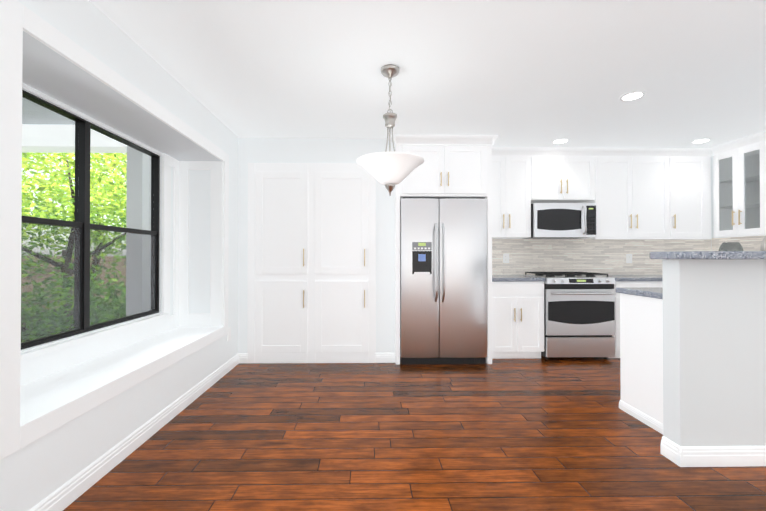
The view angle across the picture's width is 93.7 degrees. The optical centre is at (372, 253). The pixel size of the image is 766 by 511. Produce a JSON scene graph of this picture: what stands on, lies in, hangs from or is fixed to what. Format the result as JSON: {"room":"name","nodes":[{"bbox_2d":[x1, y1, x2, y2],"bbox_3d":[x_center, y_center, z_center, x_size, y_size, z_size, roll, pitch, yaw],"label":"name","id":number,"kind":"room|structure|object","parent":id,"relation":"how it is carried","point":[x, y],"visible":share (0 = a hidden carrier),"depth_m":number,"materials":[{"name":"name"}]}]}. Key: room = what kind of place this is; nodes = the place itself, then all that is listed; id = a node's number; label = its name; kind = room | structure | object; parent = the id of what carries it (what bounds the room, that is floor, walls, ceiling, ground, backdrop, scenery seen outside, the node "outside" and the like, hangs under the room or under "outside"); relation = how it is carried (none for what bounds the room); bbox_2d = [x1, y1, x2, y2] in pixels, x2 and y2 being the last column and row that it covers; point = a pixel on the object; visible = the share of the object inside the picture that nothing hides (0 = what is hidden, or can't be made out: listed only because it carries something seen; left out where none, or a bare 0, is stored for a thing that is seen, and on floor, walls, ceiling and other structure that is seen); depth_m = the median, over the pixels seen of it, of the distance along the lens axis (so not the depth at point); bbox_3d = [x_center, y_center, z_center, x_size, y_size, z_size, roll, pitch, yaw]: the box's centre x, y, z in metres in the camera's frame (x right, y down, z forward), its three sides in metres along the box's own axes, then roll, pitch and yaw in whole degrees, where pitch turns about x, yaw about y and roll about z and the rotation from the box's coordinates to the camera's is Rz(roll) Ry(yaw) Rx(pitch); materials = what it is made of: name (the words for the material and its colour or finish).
{"room":"kitchen","nodes":[
{"label":"kitchen","id":0,"kind":"room"},
{"bbox_2d":[0,0,237,510],"bbox_3d":[-1.669,-0.062,0.632,0.524,2.440,6.810,0,0,-1],"label":"wall","id":1,"kind":"structure","parent":0,"point":[34,473],"depth_m":2.20,"materials":[{"name":"white paint"}]},
{"bbox_2d":[0,0,227,459],"bbox_3d":[-1.422,-0.103,2.446,0.020,1.773,2.228,0,0,-1],"label":"window frame","id":2,"kind":"structure","parent":1,"relation":"attached to","point":[17,18],"depth_m":1.42,"materials":[{"name":"white paint"}]},
{"bbox_2d":[20,327,219,423],"bbox_3d":[-1.644,0.708,2.442,0.424,0.030,2.038,0,0,-1],"label":"window sill","id":3,"kind":"structure","parent":1,"relation":"attached to","point":[40,396],"depth_m":2.09,"materials":[{"name":"white paint"}]},
{"bbox_2d":[20,90,222,385],"bbox_3d":[-1.686,-0.103,2.445,0.509,1.593,2.043,0,0,-1],"label":"window","id":4,"kind":"structure","parent":1,"relation":"in","point":[81,225],"depth_m":2.59,"materials":[{"name":"black"}]},
{"bbox_2d":[29,353,394,510],"bbox_3d":[-0.556,1.105,0.565,1.699,0.104,6.660,0,0,-1],"label":"baseboard","id":5,"kind":"structure","parent":1,"relation":"attached to","point":[68,492],"depth_m":2.09,"materials":[{"name":"white paint"}]},
{"bbox_2d":[238,138,394,361],"bbox_3d":[-0.607,-0.037,4.307,1.700,2.440,0.810,0,0,-1],"label":"wall","id":6,"kind":"structure","parent":0,"point":[310,150],"depth_m":3.91,"materials":[{"name":"white paint"}]},
{"bbox_2d":[248,163,374,362],"bbox_3d":[-0.652,0.101,3.861,1.374,2.157,0.074,0,0,-1],"label":"pantry","id":7,"kind":"object","parent":6,"relation":"attached to","point":[311,263],"visible":0.98,"depth_m":3.87,"materials":[{"name":"white paint"}]},
{"bbox_2d":[63,355,765,510],"bbox_3d":[1.526,1.190,0.922,6.112,0.060,7.620,0,0,-1],"label":"floor","id":8,"kind":"structure","parent":0,"point":[542,433],"depth_m":2.14,"materials":[{"name":"brown wood"}]},
{"bbox_2d":[400,197,486,364],"bbox_3d":[0.761,0.290,4.146,0.919,1.782,0.825,0,0,-1],"label":"fridge","id":9,"kind":"object","parent":8,"relation":"on","point":[443,280],"visible":1,"depth_m":3.81,"materials":[{"name":"silver metal"}]},
{"bbox_2d":[391,134,497,364],"bbox_3d":[0.763,-0.038,4.180,1.136,2.438,0.795,0,0,-1],"label":"tall cabinet","id":10,"kind":"object","parent":8,"relation":"on","point":[456,166],"visible":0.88,"depth_m":3.83,"materials":[{"name":"white paint"}]},
{"bbox_2d":[492,282,543,358],"bbox_3d":[1.594,0.746,4.253,0.624,0.873,0.661,0,0,-1],"label":"base cabinet","id":11,"kind":"object","parent":8,"relation":"on","point":[517,319],"visible":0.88,"depth_m":3.96,"materials":[{"name":"white paint"}]},
{"bbox_2d":[492,275,545,281],"bbox_3d":[1.594,0.288,4.260,0.625,0.040,0.628,0,0,-1],"label":"countertop","id":12,"kind":"structure","parent":11,"relation":"on","point":[509,278],"depth_m":3.95,"materials":[{"name":"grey stone"}]},
{"bbox_2d":[525,272,615,358],"bbox_3d":[2.291,0.703,4.225,0.757,0.957,0.708,0,0,-1],"label":"range","id":13,"kind":"object","parent":8,"relation":"on","point":[579,314],"visible":0.94,"depth_m":3.94,"materials":[{"name":"silver metal"}]},
{"bbox_2d":[607,281,662,357],"bbox_3d":[3.047,0.746,4.289,0.746,0.872,0.628,0,0,-1],"label":"base cabinet","id":14,"kind":"object","parent":8,"relation":"on","point":[617,301],"visible":0.06,"depth_m":3.96,"materials":[{"name":"white paint"}]},
{"bbox_2d":[595,275,662,280],"bbox_3d":[3.522,0.288,4.286,1.696,0.040,0.628,0,0,-1],"label":"countertop","id":15,"kind":"structure","parent":14,"relation":"on","point":[638,277],"depth_m":4.04,"materials":[{"name":"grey stone"}]},
{"bbox_2d":[620,293,662,423],"bbox_3d":[3.149,0.734,2.436,2.517,0.873,0.624,0,0,-1],"label":"base cabinet","id":16,"kind":"object","parent":8,"relation":"on","point":[641,349],"visible":0.25,"depth_m":2.51,"materials":[{"name":"white paint"}]},
{"bbox_2d":[616,287,662,298],"bbox_3d":[3.139,0.276,2.451,2.537,0.040,0.650,0,0,-1],"label":"countertop","id":17,"kind":"structure","parent":16,"relation":"on","point":[654,292],"depth_m":2.56,"materials":[{"name":"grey stone"}]},
{"bbox_2d":[760,236,765,250],"bbox_3d":[2.747,0.044,2.371,0.279,0.421,0.133,0,0,-1],"label":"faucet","id":18,"kind":"object","parent":17,"relation":"on","point":[763,246],"visible":0.42,"depth_m":2.40,"materials":[{"name":"silver metal"}]},
{"bbox_2d":[89,0,765,156],"bbox_3d":[1.526,-1.320,0.939,6.112,0.080,7.620,0,0,-1],"label":"ceiling","id":19,"kind":"structure","parent":0,"point":[527,73],"depth_m":2.42,"materials":[{"name":"paint"}]},
{"bbox_2d":[356,64,423,195],"bbox_3d":[0.123,-0.833,2.469,0.467,0.874,0.467,0,0,-1],"label":"pendant light","id":20,"kind":"object","parent":19,"relation":"hanging from","point":[389,170],"visible":1,"depth_m":2.38,"materials":[{"name":"white glass"}]},
{"bbox_2d":[552,139,568,143],"bbox_3d":[2.106,-1.257,4.015,0.176,0.004,0.176,0,0,-1],"label":"recessed light","id":21,"kind":"object","parent":19,"relation":"in","point":[559,141],"visible":1,"depth_m":4.02,"materials":[{"name":"white paint"}]},
{"bbox_2d":[619,91,645,100],"bbox_3d":[2.093,-1.265,2.887,0.176,0.004,0.176,0,0,-1],"label":"recessed light","id":22,"kind":"object","parent":19,"relation":"in","point":[631,96],"visible":1,"depth_m":2.88,"materials":[{"name":"white paint"}]},
{"bbox_2d":[691,138,711,143],"bbox_3d":[3.672,-1.257,4.009,0.176,0.004,0.176,0,0,-1],"label":"recessed light","id":23,"kind":"object","parent":19,"relation":"in","point":[700,141],"visible":1,"depth_m":4.01,"materials":[{"name":"white paint"}]},
{"bbox_2d":[594,157,711,250],"bbox_3d":[2.384,-0.035,4.678,4.292,2.440,0.150,0,0,-1],"label":"wall","id":24,"kind":"structure","parent":0,"point":[710,203],"depth_m":4.63,"materials":[{"name":"white paint"}]},
{"bbox_2d":[492,147,539,238],"bbox_3d":[1.614,-0.722,4.420,0.668,1.058,0.346,0,0,-1],"label":"upper cabinet","id":25,"kind":"object","parent":24,"relation":"attached to","point":[515,170],"depth_m":4.25,"materials":[{"name":"white paint"}]},
{"bbox_2d":[540,147,595,202],"bbox_3d":[2.264,-0.945,4.431,0.754,0.612,0.346,0,0,-1],"label":"upper cabinet","id":26,"kind":"object","parent":24,"relation":"attached to","point":[567,175],"depth_m":4.26,"materials":[{"name":"white paint"}]},
{"bbox_2d":[522,203,596,238],"bbox_3d":[2.265,-0.394,4.373,0.738,0.402,0.456,0,0,-1],"label":"microwave","id":27,"kind":"object","parent":26,"relation":"attached to","point":[563,220],"visible":1,"depth_m":4.21,"materials":[{"name":"silver metal"}]},
{"bbox_2d":[492,239,710,274],"bbox_3d":[2.828,0.032,4.601,3.106,0.475,0.014,0,0,-1],"label":"tile backsplash","id":28,"kind":"structure","parent":24,"relation":"attached to","point":[606,256],"depth_m":4.59,"materials":[{"name":"tile"}]},
{"bbox_2d":[503,254,508,262],"bbox_3d":[1.707,0.056,4.575,0.072,0.116,0.006,0,0,-1],"label":"outlet","id":29,"kind":"object","parent":28,"relation":"attached to","point":[505,258],"visible":1,"depth_m":4.57,"materials":[{"name":"white plastic"}]},
{"bbox_2d":[626,254,631,262],"bbox_3d":[3.291,0.062,4.597,0.072,0.116,0.006,0,0,-1],"label":"outlet","id":30,"kind":"object","parent":28,"relation":"attached to","point":[628,258],"visible":1,"depth_m":4.60,"materials":[{"name":"white plastic"}]},
{"bbox_2d":[578,148,675,238],"bbox_3d":[3.093,-0.722,4.441,1.028,1.058,0.346,0,0,-1],"label":"upper cabinet","id":31,"kind":"object","parent":24,"relation":"attached to","point":[648,193],"depth_m":4.27,"materials":[{"name":"white paint"}]},
{"bbox_2d":[676,148,712,238],"bbox_3d":[3.765,-0.722,4.450,0.573,1.058,0.346,0,0,-1],"label":"upper cabinet","id":32,"kind":"object","parent":24,"relation":"attached to","point":[693,207],"depth_m":4.28,"materials":[{"name":"white paint"}]},
{"bbox_2d":[711,156,713,237],"bbox_3d":[4.506,-0.060,0.972,0.150,2.440,7.320,0,0,-1],"label":"wall","id":33,"kind":"structure","parent":0,"point":[712,174],"depth_m":4.62,"materials":[{"name":"white paint"}]},
{"bbox_2d":[711,131,765,237],"bbox_3d":[4.203,-0.725,3.517,0.377,1.068,1.460,0,0,-1],"label":"upper cabinet","id":34,"kind":"object","parent":33,"relation":"attached to","point":[740,187],"visible":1,"depth_m":4.00,"materials":[{"name":"white paint"}]},
{"bbox_2d":[712,236,764,250],"bbox_3d":[4.385,0.026,3.700,0.016,0.475,1.800,0,0,-1],"label":"tile backsplash","id":35,"kind":"structure","parent":33,"relation":"attached to","point":[749,243],"depth_m":4.22,"materials":[{"name":"tile"}]},
{"bbox_2d":[662,259,765,445],"bbox_3d":[3.059,0.599,2.062,2.714,1.136,0.115,0,0,-1],"label":"wall","id":36,"kind":"structure","parent":0,"point":[714,352],"depth_m":1.99,"materials":[{"name":"white paint"}]},
{"bbox_2d":[619,400,765,466],"bbox_3d":[3.046,1.117,2.364,2.731,0.104,0.760,0,0,-1],"label":"baseboard","id":37,"kind":"structure","parent":36,"relation":"attached to","point":[709,456],"depth_m":1.97,"materials":[{"name":"white paint"}]},
{"bbox_2d":[649,251,765,259],"bbox_3d":[3.020,0.009,2.051,2.787,0.043,0.420,0,0,-1],"label":"bar","id":38,"kind":"object","parent":36,"relation":"on","point":[739,255],"visible":1,"depth_m":1.85,"materials":[{"name":"grey stone"}]},
{"bbox_2d":[719,242,742,250],"bbox_3d":[2.076,-0.039,2.079,0.102,0.053,0.102,0,0,-1],"label":"glass votive","id":39,"kind":"object","parent":38,"relation":"on","point":[731,246],"visible":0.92,"depth_m":2.05,"materials":[{"name":"glass"}]},
{"label":"outside","id":40,"kind":"structure","parent":0,"visible":0},
{"bbox_2d":[21,303,123,341],"bbox_3d":[-9.111,1.592,5.714,13.828,0.100,28.000,0,0,-1],"label":"ground","id":41,"kind":"structure","parent":40,"point":[55,320],"depth_m":8.40,"materials":[{"name":"green plant"}]},
{"bbox_2d":[21,155,67,270],"bbox_3d":[-7.024,-0.840,5.143,3.034,4.765,4.342,0,0,-1],"label":"tree","id":42,"kind":"object","parent":41,"relation":"on","point":[28,254],"depth_m":6.54,"materials":[{"name":"green plant"}]},
{"bbox_2d":[21,256,125,311],"bbox_3d":[-4.756,0.778,5.139,8.562,1.520,12.720,0,0,-1],"label":"fence","id":43,"kind":"object","parent":41,"relation":"on","point":[103,271],"depth_m":10.47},
{"bbox_2d":[21,273,125,341],"bbox_3d":[-4.190,0.907,5.208,2.179,1.298,1.839,0,0,-1],"label":"bush","id":44,"kind":"object","parent":41,"relation":"on","point":[34,308],"depth_m":4.79,"materials":[{"name":"green plant"}]},
{"bbox_2d":[21,153,126,331],"bbox_3d":[-4.856,-0.583,5.882,2.850,4.263,3.394,0,0,-1],"label":"tree","id":45,"kind":"object","parent":41,"relation":"on","point":[38,213],"depth_m":5.74,"materials":[{"name":"green plant"}]},
{"bbox_2d":[22,153,126,321],"bbox_3d":[-6.405,-0.915,8.118,3.689,4.955,4.155,0,0,-1],"label":"tree","id":46,"kind":"object","parent":41,"relation":"on","point":[69,196],"depth_m":7.43,"materials":[{"name":"green plant"}]},
{"bbox_2d":[95,153,126,202],"bbox_3d":[-4.644,-1.052,8.919,4.450,5.239,4.193,0,0,-1],"label":"tree","id":47,"kind":"object","parent":41,"relation":"on","point":[115,171],"depth_m":8.41,"materials":[{"name":"green plant"}]},
{"bbox_2d":[126,146,150,315],"bbox_3d":[-2.713,0.152,4.177,0.180,2.760,0.170,0,0,-1],"label":"column","id":48,"kind":"structure","parent":41,"relation":"on","point":[140,220],"depth_m":4.10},
{"bbox_2d":[22,97,126,152],"bbox_3d":[-3.545,-1.438,0.585,3.219,0.370,7.550,0,0,-1],"label":"porch roof","id":49,"kind":"structure","parent":48,"relation":"on","point":[39,124],"depth_m":4.11,"materials":[{"name":"white"}]}
]}

